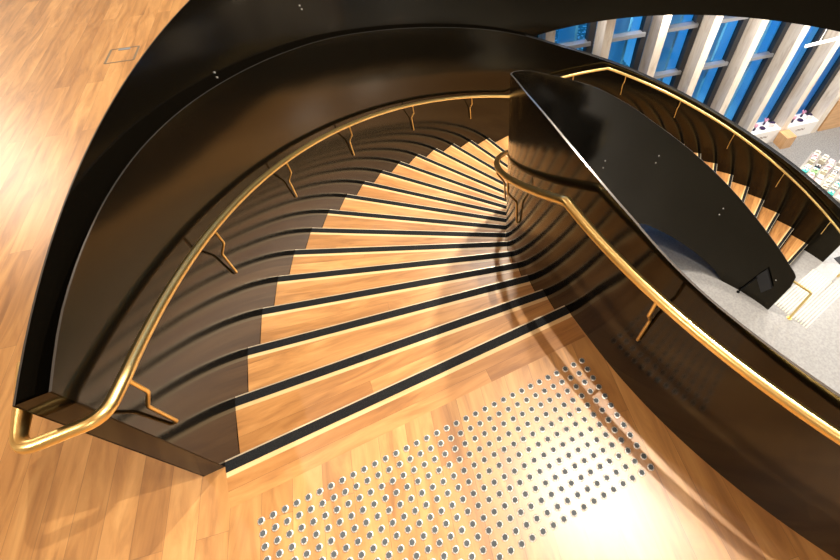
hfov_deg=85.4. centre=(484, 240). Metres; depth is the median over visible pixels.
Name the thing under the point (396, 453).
stud
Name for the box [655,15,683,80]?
blade
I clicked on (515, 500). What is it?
stud
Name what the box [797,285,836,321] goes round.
bar
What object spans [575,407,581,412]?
stud
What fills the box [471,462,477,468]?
stud
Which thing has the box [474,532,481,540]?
stud
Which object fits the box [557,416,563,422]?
stud
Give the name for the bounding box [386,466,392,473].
stud
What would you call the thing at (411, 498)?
stud
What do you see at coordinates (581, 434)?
stud
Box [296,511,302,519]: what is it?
stud
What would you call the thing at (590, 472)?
stud
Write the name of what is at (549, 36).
column
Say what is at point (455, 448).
stud
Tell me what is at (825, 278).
bar
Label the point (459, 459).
stud
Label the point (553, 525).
stud
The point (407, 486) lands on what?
stud
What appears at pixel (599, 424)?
stud
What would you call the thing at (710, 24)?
column
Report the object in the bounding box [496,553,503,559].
stud
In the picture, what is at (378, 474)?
stud
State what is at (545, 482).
stud
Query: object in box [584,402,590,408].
stud
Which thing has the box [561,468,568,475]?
stud
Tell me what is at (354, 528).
stud
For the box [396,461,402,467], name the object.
stud
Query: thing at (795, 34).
column
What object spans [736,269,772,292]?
wall box
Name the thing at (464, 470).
stud
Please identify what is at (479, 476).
stud
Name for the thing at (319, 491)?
stud
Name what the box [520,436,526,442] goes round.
stud
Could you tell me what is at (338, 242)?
staircase
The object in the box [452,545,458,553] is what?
stud
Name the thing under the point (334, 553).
stud
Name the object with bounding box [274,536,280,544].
stud
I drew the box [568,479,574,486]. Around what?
stud
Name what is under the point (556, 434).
stud
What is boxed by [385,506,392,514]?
stud
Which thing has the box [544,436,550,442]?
stud
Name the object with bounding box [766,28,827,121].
window
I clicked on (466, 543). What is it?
stud
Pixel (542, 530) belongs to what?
stud
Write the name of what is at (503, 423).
stud
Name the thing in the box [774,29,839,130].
column
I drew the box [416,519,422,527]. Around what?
stud
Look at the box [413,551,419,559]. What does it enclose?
stud
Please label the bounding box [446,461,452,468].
stud
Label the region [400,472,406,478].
stud
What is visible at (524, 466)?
stud
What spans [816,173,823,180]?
stack
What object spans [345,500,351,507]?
stud
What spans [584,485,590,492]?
stud
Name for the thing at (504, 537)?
stud
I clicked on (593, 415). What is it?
stud
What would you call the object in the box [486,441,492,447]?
stud
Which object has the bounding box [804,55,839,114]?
window
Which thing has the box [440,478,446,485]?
stud
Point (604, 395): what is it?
stud
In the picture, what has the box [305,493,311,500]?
stud
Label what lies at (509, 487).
stud
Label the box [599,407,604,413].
stud
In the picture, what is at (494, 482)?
stud
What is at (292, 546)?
stud
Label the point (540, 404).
stud
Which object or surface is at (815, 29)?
blade
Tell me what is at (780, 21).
blade
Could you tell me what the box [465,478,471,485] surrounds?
stud
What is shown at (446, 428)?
stud
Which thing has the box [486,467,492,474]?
stud
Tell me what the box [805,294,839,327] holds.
bar
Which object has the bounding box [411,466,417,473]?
stud
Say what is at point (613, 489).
stud
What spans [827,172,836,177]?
stack
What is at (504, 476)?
stud
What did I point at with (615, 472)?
stud
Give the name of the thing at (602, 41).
column
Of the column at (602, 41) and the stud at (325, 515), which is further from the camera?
the column at (602, 41)
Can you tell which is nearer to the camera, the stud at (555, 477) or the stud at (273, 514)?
the stud at (273, 514)
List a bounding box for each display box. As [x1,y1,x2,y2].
[751,121,780,142]
[773,129,796,148]
[786,113,818,135]
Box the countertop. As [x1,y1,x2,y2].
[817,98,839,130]
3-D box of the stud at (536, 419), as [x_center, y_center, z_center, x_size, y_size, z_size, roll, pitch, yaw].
[0.249,0.843,2.128,0.031,0.005,0.031,-22,55,-14]
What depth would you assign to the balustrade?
2.78 m
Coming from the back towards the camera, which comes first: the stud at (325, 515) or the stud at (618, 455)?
the stud at (618, 455)
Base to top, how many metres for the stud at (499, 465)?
0.005 m
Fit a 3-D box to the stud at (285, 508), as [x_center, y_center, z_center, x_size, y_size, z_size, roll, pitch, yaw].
[-0.852,1.147,1.925,0.031,0.005,0.031,-22,55,-14]
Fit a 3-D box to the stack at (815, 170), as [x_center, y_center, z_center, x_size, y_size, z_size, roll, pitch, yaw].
[6.815,-1.427,9.296,0.106,0.162,0.130,32,60,23]
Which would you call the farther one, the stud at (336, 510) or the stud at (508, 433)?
the stud at (508, 433)
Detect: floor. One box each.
[0,0,836,559]
[638,127,839,393]
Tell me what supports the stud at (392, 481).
on the floor at (84, 496)
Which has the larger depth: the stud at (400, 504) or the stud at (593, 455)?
the stud at (593, 455)
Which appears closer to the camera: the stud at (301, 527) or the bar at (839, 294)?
the stud at (301, 527)
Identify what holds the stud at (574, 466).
on the floor at (84, 496)
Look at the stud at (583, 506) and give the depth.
1.91 m
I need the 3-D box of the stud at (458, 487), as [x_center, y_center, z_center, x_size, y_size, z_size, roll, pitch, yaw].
[-0.113,1.075,1.961,0.031,0.005,0.031,-22,55,-14]
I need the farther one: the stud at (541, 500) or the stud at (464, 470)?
the stud at (464, 470)
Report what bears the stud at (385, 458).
on the floor at (84, 496)
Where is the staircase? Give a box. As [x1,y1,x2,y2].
[9,27,839,559]
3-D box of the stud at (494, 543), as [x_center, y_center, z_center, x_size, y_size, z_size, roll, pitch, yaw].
[0.040,1.235,1.835,0.031,0.005,0.031,-22,55,-14]
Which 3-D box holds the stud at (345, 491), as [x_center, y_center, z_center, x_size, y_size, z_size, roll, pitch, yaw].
[-0.605,1.093,1.960,0.031,0.005,0.031,-22,55,-14]
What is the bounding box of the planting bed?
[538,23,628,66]
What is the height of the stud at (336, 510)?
0.005 m
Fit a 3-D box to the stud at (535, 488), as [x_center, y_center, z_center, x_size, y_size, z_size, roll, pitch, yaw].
[0.222,1.075,1.952,0.031,0.005,0.031,-22,55,-14]
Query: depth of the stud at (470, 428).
2.11 m
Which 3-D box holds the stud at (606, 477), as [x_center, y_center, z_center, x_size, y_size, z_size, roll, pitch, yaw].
[0.536,1.039,1.971,0.031,0.005,0.031,-22,55,-14]
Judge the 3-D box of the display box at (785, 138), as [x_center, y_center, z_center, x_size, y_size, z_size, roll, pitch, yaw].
[7.277,-2.454,10.908,0.270,0.340,0.280,-13,53,-8]
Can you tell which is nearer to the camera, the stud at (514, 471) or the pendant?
the stud at (514, 471)
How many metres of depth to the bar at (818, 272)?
8.53 m
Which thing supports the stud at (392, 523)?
on the floor at (84, 496)
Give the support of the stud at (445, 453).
on the floor at (84, 496)
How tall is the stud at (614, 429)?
0.005 m
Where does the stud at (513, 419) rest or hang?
on the floor at (84, 496)
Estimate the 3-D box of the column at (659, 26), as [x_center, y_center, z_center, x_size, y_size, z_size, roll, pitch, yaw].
[3.028,-4.643,6.680,0.165,9.895,0.300,-13,53,-8]
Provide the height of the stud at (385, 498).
0.005 m
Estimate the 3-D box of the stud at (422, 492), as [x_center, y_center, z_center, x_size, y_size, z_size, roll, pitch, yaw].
[-0.270,1.093,1.951,0.031,0.005,0.031,-22,55,-14]
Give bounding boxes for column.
[539,30,555,42]
[592,19,615,58]
[638,15,672,76]
[677,15,723,96]
[710,18,769,114]
[738,23,810,132]
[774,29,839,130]
[811,70,839,132]
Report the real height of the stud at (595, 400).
0.005 m
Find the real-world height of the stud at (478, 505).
0.005 m
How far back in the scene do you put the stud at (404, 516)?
1.90 m
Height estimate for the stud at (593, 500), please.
0.005 m
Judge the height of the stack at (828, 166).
0.146 m
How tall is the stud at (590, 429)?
0.005 m
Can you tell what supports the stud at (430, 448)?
on the floor at (84, 496)
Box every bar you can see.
[775,269,814,304]
[778,271,816,305]
[780,272,818,308]
[782,274,821,309]
[785,276,823,312]
[787,278,826,313]
[792,281,831,317]
[795,283,834,319]
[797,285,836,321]
[800,287,838,323]
[803,290,839,325]
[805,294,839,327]
[806,279,828,301]
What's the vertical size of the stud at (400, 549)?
0.005 m
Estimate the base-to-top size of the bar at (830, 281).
0.006 m
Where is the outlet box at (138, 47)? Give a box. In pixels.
[104,46,139,63]
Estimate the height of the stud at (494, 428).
0.005 m
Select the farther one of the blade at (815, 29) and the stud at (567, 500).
the blade at (815, 29)
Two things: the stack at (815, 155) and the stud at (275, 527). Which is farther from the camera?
the stack at (815, 155)
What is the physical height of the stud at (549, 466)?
0.005 m
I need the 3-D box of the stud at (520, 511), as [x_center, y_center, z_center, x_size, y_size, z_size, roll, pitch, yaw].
[0.154,1.146,1.900,0.031,0.005,0.031,-22,55,-14]
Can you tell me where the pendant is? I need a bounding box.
[805,29,839,47]
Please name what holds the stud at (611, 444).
on the floor at (84, 496)
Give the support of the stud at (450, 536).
on the floor at (84, 496)
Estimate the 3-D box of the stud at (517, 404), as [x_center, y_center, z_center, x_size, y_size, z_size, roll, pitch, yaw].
[0.160,0.790,2.171,0.031,0.005,0.031,-22,55,-14]
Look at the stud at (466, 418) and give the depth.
2.13 m
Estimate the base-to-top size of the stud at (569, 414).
0.005 m
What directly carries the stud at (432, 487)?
on the floor at (84, 496)
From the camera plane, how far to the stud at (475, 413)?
2.15 m
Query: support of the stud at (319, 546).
on the floor at (84, 496)
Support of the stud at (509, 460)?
on the floor at (84, 496)
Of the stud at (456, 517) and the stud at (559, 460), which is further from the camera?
the stud at (559, 460)
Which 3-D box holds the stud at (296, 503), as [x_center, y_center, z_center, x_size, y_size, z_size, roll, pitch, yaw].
[-0.807,1.129,1.938,0.031,0.005,0.031,-22,55,-14]
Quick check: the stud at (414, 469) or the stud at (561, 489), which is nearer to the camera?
the stud at (561, 489)
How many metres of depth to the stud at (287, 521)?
1.90 m
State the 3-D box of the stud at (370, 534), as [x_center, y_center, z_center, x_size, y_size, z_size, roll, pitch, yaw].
[-0.473,1.218,1.861,0.031,0.005,0.031,-22,55,-14]
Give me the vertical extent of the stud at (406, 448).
0.005 m
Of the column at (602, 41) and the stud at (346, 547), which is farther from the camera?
the column at (602, 41)
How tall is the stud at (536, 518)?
0.005 m
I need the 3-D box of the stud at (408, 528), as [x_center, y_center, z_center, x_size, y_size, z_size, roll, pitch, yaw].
[-0.317,1.200,1.871,0.031,0.005,0.031,-22,55,-14]
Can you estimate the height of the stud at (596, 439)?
0.005 m
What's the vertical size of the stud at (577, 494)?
0.005 m
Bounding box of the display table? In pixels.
[800,152,839,202]
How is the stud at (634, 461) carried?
on the floor at (84, 496)
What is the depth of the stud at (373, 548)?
1.83 m
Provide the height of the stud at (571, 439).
0.005 m
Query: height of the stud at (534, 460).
0.005 m
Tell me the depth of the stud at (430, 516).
1.89 m
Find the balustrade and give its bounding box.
[12,0,839,476]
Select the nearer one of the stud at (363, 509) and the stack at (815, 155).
the stud at (363, 509)
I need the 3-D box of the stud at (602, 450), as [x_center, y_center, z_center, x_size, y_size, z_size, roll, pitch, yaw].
[0.537,0.950,2.039,0.031,0.005,0.031,-22,55,-14]
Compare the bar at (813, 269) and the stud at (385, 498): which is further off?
the bar at (813, 269)
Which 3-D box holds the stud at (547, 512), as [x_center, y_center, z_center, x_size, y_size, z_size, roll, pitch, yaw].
[0.265,1.146,1.897,0.031,0.005,0.031,-22,55,-14]
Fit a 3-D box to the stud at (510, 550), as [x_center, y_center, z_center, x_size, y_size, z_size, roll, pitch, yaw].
[0.107,1.252,1.819,0.031,0.005,0.031,-22,55,-14]
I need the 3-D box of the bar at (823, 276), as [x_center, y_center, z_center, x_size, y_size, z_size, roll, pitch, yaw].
[6.067,1.001,8.515,1.306,0.006,0.020,-31,58,-20]
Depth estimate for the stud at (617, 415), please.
2.13 m
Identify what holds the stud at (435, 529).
on the floor at (84, 496)
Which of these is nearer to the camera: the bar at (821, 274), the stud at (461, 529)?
the stud at (461, 529)
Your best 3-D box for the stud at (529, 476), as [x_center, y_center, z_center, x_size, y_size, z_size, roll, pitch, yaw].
[0.200,1.039,1.980,0.031,0.005,0.031,-22,55,-14]
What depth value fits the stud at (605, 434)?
2.08 m
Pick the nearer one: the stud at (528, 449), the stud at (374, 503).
the stud at (374, 503)
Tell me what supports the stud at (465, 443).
on the floor at (84, 496)
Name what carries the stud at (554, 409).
on the floor at (84, 496)
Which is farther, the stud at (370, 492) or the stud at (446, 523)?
the stud at (370, 492)
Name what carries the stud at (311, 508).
on the floor at (84, 496)
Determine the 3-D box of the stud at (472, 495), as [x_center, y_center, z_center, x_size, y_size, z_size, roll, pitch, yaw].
[-0.047,1.093,1.945,0.031,0.005,0.031,-22,55,-14]
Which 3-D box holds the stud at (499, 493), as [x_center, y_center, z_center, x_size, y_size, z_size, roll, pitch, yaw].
[0.065,1.093,1.942,0.031,0.005,0.031,-22,55,-14]
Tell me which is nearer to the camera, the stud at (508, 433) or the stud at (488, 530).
the stud at (488, 530)
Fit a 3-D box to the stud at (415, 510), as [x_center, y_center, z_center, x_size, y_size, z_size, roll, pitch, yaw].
[-0.293,1.146,1.911,0.031,0.005,0.031,-22,55,-14]
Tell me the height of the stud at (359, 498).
0.005 m
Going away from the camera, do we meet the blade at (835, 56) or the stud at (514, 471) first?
the stud at (514, 471)
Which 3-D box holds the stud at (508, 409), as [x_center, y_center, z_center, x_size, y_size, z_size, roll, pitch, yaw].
[0.115,0.808,2.158,0.031,0.005,0.031,-22,55,-14]
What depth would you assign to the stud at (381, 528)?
1.87 m
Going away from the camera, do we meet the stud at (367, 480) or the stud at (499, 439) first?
the stud at (367, 480)
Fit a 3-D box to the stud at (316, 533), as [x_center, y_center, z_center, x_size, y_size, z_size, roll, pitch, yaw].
[-0.697,1.218,1.867,0.031,0.005,0.031,-22,55,-14]
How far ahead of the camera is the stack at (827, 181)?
9.06 m
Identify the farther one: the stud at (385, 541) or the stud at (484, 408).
the stud at (484, 408)
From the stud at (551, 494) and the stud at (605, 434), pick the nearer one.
the stud at (551, 494)
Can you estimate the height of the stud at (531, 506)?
0.005 m
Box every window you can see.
[558,22,596,53]
[612,16,652,70]
[653,15,703,88]
[731,22,790,123]
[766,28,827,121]
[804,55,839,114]
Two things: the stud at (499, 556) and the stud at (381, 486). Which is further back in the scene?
the stud at (381, 486)
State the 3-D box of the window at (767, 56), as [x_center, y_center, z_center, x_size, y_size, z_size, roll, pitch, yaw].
[5.513,-5.360,7.161,0.950,9.895,0.160,-13,53,-8]
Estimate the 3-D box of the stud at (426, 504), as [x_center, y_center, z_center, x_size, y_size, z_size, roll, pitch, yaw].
[-0.248,1.128,1.923,0.031,0.005,0.031,-22,55,-14]
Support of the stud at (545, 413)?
on the floor at (84, 496)
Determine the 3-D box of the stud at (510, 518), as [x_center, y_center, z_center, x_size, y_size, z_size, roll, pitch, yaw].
[0.109,1.163,1.887,0.031,0.005,0.031,-22,55,-14]
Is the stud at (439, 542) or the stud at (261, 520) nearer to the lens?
the stud at (439, 542)
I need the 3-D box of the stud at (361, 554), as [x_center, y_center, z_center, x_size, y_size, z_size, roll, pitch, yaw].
[-0.497,1.271,1.821,0.031,0.005,0.031,-22,55,-14]
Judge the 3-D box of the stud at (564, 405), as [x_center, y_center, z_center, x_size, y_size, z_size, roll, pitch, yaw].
[0.384,0.790,2.165,0.031,0.005,0.031,-22,55,-14]
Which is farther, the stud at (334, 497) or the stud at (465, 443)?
the stud at (465, 443)
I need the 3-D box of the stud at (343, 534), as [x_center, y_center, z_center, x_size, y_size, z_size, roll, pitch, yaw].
[-0.585,1.218,1.864,0.031,0.005,0.031,-22,55,-14]
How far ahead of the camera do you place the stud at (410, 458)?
2.03 m
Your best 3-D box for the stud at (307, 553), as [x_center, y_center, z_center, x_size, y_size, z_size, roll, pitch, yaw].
[-0.720,1.271,1.827,0.031,0.005,0.031,-22,55,-14]
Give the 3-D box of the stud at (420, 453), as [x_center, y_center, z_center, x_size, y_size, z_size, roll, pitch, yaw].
[-0.290,0.968,2.046,0.031,0.005,0.031,-22,55,-14]
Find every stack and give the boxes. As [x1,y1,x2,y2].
[806,157,816,164]
[810,153,818,158]
[810,167,818,176]
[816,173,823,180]
[817,156,826,164]
[820,167,827,175]
[821,179,830,185]
[825,164,832,170]
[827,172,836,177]
[829,183,838,190]
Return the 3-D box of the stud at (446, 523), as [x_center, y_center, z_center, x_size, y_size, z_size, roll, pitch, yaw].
[-0.160,1.182,1.880,0.031,0.005,0.031,-22,55,-14]
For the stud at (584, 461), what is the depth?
2.01 m
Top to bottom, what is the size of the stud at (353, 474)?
0.005 m
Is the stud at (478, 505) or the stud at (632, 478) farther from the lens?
the stud at (632, 478)
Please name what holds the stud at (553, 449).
on the floor at (84, 496)
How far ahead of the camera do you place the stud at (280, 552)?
1.83 m
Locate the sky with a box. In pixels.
[596,15,813,122]
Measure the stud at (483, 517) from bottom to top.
0.005 m
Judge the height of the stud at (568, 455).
0.005 m
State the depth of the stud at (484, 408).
2.16 m
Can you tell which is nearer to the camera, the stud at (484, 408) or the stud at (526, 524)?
the stud at (526, 524)
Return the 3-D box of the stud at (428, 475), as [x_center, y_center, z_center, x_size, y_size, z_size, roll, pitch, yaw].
[-0.247,1.040,1.991,0.031,0.005,0.031,-22,55,-14]
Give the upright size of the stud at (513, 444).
0.005 m
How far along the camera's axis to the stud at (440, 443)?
2.07 m
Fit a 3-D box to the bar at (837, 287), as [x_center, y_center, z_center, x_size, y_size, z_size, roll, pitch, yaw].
[6.244,1.191,8.365,1.306,0.006,0.020,-31,58,-20]
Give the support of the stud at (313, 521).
on the floor at (84, 496)
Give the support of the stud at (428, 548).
on the floor at (84, 496)
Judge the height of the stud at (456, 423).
0.005 m
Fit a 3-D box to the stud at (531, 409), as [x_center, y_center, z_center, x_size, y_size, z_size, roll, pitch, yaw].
[0.227,0.808,2.155,0.031,0.005,0.031,-22,55,-14]
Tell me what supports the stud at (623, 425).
on the floor at (84, 496)
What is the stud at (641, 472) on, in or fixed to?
on the floor at (84, 496)
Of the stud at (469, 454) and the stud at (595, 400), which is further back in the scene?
the stud at (595, 400)
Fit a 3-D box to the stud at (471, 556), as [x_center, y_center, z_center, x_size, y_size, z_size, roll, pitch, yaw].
[-0.050,1.270,1.810,0.031,0.005,0.031,-22,55,-14]
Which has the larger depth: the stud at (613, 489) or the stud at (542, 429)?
the stud at (542, 429)
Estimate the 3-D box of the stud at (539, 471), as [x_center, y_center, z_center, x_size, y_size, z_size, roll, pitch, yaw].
[0.245,1.021,1.992,0.031,0.005,0.031,-22,55,-14]
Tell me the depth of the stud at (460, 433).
2.09 m
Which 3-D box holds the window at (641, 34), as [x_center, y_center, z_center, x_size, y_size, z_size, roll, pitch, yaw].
[2.477,-4.656,6.704,0.950,9.895,0.160,-13,53,-8]
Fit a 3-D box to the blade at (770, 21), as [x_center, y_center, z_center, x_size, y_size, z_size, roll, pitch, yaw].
[5.549,-5.839,7.525,0.050,9.895,0.700,-13,53,-8]
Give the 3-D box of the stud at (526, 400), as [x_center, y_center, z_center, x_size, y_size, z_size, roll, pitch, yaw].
[0.205,0.772,2.183,0.031,0.005,0.031,-22,55,-14]
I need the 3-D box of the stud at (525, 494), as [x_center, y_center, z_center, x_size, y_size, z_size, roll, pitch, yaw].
[0.177,1.092,1.940,0.031,0.005,0.031,-22,55,-14]
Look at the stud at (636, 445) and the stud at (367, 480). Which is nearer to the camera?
the stud at (367, 480)
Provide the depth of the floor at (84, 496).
2.01 m
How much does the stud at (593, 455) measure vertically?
0.005 m
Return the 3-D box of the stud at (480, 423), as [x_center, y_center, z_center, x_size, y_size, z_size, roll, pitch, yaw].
[-0.020,0.861,2.121,0.031,0.005,0.031,-22,55,-14]
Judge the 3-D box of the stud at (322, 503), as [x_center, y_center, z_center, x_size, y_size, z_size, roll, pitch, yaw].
[-0.696,1.129,1.935,0.031,0.005,0.031,-22,55,-14]
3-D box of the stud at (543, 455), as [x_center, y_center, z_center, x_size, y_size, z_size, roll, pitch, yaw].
[0.269,0.968,2.032,0.031,0.005,0.031,-22,55,-14]
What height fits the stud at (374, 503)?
0.005 m
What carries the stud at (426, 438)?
on the floor at (84, 496)
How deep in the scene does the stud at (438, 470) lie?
2.00 m
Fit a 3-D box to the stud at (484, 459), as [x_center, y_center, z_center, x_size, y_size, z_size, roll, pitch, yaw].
[0.000,0.986,2.026,0.031,0.005,0.031,-22,55,-14]
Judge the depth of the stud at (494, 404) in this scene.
2.17 m
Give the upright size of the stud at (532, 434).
0.005 m
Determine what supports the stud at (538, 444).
on the floor at (84, 496)
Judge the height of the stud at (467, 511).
0.005 m
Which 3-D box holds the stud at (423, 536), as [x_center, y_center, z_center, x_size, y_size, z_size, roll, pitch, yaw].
[-0.250,1.217,1.856,0.031,0.005,0.031,-22,55,-14]
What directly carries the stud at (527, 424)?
on the floor at (84, 496)
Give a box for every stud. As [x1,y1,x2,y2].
[257,517,264,524]
[259,529,266,537]
[261,542,268,550]
[269,511,276,518]
[272,523,278,531]
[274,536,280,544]
[276,549,283,557]
[281,505,288,512]
[284,517,290,525]
[286,530,293,537]
[288,543,295,551]
[293,499,300,506]
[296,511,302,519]
[298,523,305,531]
[300,536,307,544]
[303,549,310,558]
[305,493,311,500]
[307,505,314,513]
[310,517,316,525]
[313,530,319,538]
[315,543,322,551]
[316,488,323,495]
[319,499,325,507]
[322,511,328,519]
[324,524,331,532]
[327,537,334,545]
[328,482,334,489]
[330,494,337,501]
[330,550,337,558]
[333,506,340,513]
[336,518,343,525]
[339,477,345,483]
[339,530,346,538]
[342,488,348,495]
[342,543,349,552]
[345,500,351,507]
[348,512,354,519]
[350,471,356,478]
[351,524,358,532]
[353,482,359,489]
[354,537,361,545]
[356,494,362,501]
[358,550,364,559]
[359,506,366,513]
[361,466,367,472]
[363,518,369,526]
[364,477,370,484]
[366,531,373,539]
[367,488,373,495]
[370,544,376,552]
[371,500,377,507]
[372,460,377,467]
[374,512,380,520]
[375,471,381,478]
[378,483,384,490]
[378,525,384,532]
[381,538,388,546]
[382,455,388,462]
[382,494,388,501]
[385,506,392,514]
[385,551,392,559]
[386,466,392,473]
[389,477,395,484]
[389,519,396,526]
[393,450,398,456]
[393,489,399,496]
[393,531,399,539]
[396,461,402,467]
[397,500,403,508]
[397,544,404,552]
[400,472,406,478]
[400,513,407,520]
[403,445,409,451]
[404,483,410,490]
[404,525,411,533]
[407,455,413,462]
[408,495,414,502]
[409,538,415,546]
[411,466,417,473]
[412,507,418,514]
[413,440,419,446]
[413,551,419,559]
[414,477,420,484]
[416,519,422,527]
[417,450,423,457]
[418,489,425,496]
[420,532,426,540]
[421,461,427,468]
[423,435,429,441]
[423,501,429,508]
[424,545,431,553]
[425,472,431,479]
[427,445,433,451]
[427,513,433,520]
[429,483,435,490]
[431,456,437,462]
[431,525,438,533]
[433,430,439,436]
[433,495,440,502]
[436,467,441,473]
[436,538,442,546]
[438,440,443,446]
[438,507,444,514]
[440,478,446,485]
[440,552,447,559]
[442,450,447,457]
[442,519,449,527]
[443,425,449,431]
[444,489,450,496]
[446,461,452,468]
[447,532,453,540]
[448,435,453,441]
[449,501,455,508]
[450,472,456,479]
[452,445,458,452]
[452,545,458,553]
[453,420,459,426]
[453,513,460,521]
[455,484,461,491]
[456,456,462,462]
[457,430,463,436]
[458,526,465,534]
[459,495,466,503]
[461,467,467,474]
[462,440,467,446]
[463,415,468,421]
[463,539,470,547]
[464,507,470,515]
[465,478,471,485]
[466,451,472,457]
[467,425,473,431]
[468,552,475,559]
[469,520,475,527]
[470,490,476,497]
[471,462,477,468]
[472,411,478,416]
[472,435,477,441]
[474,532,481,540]
[475,501,481,509]
[476,446,482,452]
[476,473,482,479]
[477,420,482,426]
[479,546,486,554]
[480,484,486,491]
[480,514,486,521]
[481,430,487,436]
[481,456,487,463]
[482,406,487,411]
[485,496,492,503]
[485,526,491,534]
[486,415,492,421]
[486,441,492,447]
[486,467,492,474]
[490,539,497,547]
[491,401,496,407]
[491,425,497,431]
[491,451,497,457]
[491,478,497,485]
[491,508,497,515]
[496,411,501,416]
[496,435,501,442]
[496,462,502,468]
[496,490,502,497]
[496,520,502,528]
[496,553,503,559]
[500,397,506,402]
[501,420,506,426]
[501,446,506,452]
[501,473,507,480]
[501,502,507,509]
[501,533,508,541]
[505,406,510,412]
[505,430,511,437]
[506,457,512,463]
[506,484,512,491]
[507,514,513,522]
[507,546,514,554]
[510,416,515,421]
[510,441,516,447]
[511,467,517,474]
[511,496,518,503]
[512,527,519,535]
[514,401,520,407]
[515,426,521,432]
[516,451,521,458]
[516,479,522,486]
[517,508,523,516]
[518,540,524,548]
[519,411,525,417]
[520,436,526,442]
[521,462,527,469]
[522,490,528,497]
[523,397,529,402]
[523,521,529,528]
[524,421,530,427]
[525,446,531,452]
[526,473,532,480]
[527,502,534,510]
[528,406,534,412]
[529,533,535,541]
[530,431,535,437]
[531,457,537,463]
[532,485,538,492]
[533,514,540,522]
[534,416,539,422]
[535,441,541,447]
[536,468,542,474]
[537,402,543,407]
[538,496,544,504]
[539,426,544,432]
[539,527,546,535]
[540,452,546,458]
[542,479,548,486]
[543,411,548,417]
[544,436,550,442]
[544,508,550,516]
[546,397,552,403]
[546,462,552,469]
[548,421,554,427]
[548,491,554,498]
[550,446,556,453]
[550,521,556,529]
[552,406,557,412]
[552,473,558,480]
[554,431,559,437]
[554,503,560,510]
[556,457,562,464]
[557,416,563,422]
[558,485,564,492]
[559,441,565,447]
[560,515,566,522]
[561,402,566,407]
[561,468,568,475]
[563,426,569,432]
[564,497,570,504]
[565,452,571,458]
[566,411,572,417]
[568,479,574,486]
[569,436,574,442]
[570,397,575,403]
[570,509,577,516]
[571,463,577,469]
[572,421,578,427]
[574,491,580,498]
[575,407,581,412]
[575,447,580,453]
[577,474,583,481]
[578,431,584,437]
[580,503,587,510]
[581,416,587,422]
[581,457,587,464]
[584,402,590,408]
[584,441,590,448]
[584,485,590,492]
[587,426,593,432]
[587,468,593,475]
[590,412,596,417]
[590,452,596,459]
[590,497,596,504]
[593,397,598,403]
[593,436,599,443]
[593,480,600,487]
[596,421,602,427]
[596,463,602,470]
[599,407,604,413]
[599,447,605,453]
[600,491,606,498]
[601,393,607,398]
[602,431,608,437]
[603,474,609,481]
[605,417,611,422]
[606,458,612,464]
[608,402,613,408]
[608,442,614,448]
[610,486,616,493]
[611,426,617,432]
[612,469,618,475]
[614,412,619,418]
[615,452,621,459]
[618,437,623,443]
[619,480,625,487]
[620,422,626,427]
[622,463,628,470]
[624,447,630,453]
[626,432,632,438]
[629,474,635,481]
[631,458,637,464]
[633,442,639,448]
[638,469,644,476]
[640,453,646,459]
[647,464,653,470]
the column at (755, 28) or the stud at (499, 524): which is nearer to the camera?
the stud at (499, 524)
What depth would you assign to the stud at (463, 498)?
1.93 m
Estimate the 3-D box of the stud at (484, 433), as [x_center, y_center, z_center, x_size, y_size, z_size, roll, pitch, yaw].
[0.002,0.897,2.093,0.031,0.005,0.031,-22,55,-14]
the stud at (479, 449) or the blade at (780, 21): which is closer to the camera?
the stud at (479, 449)
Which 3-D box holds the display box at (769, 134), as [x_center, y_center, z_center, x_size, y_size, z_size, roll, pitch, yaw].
[6.665,-2.600,10.998,0.870,0.400,0.365,-13,53,-8]
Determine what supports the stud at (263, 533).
on the floor at (84, 496)
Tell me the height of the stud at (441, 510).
0.005 m
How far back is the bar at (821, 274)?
8.52 m
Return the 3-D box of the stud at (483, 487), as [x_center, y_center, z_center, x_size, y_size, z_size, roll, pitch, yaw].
[-0.002,1.075,1.958,0.031,0.005,0.031,-22,55,-14]
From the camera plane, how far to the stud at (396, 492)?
1.95 m
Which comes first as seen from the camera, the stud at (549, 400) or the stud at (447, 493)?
the stud at (447, 493)
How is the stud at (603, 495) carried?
on the floor at (84, 496)
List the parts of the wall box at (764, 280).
rod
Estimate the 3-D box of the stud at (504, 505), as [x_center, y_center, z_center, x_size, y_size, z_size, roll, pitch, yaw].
[0.087,1.128,1.915,0.031,0.005,0.031,-22,55,-14]
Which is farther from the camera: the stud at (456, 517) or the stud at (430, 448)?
the stud at (430, 448)
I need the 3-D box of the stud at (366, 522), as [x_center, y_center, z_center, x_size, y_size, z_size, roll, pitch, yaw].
[-0.495,1.182,1.889,0.031,0.005,0.031,-22,55,-14]
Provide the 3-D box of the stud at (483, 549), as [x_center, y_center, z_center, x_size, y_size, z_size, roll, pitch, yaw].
[-0.005,1.253,1.822,0.031,0.005,0.031,-22,55,-14]
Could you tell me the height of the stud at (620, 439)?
0.005 m
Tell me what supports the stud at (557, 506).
on the floor at (84, 496)
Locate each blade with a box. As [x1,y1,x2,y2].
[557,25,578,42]
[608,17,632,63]
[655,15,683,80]
[686,22,727,98]
[724,20,771,115]
[734,21,780,113]
[769,27,818,108]
[804,45,839,102]
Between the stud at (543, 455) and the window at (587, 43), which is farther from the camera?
the window at (587, 43)
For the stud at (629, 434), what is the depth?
2.07 m
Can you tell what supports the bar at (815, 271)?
on the floor at (815, 348)
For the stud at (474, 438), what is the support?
on the floor at (84, 496)
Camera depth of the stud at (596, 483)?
1.96 m
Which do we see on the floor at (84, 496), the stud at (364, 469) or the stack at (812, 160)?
the stud at (364, 469)
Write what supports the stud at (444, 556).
on the floor at (84, 496)

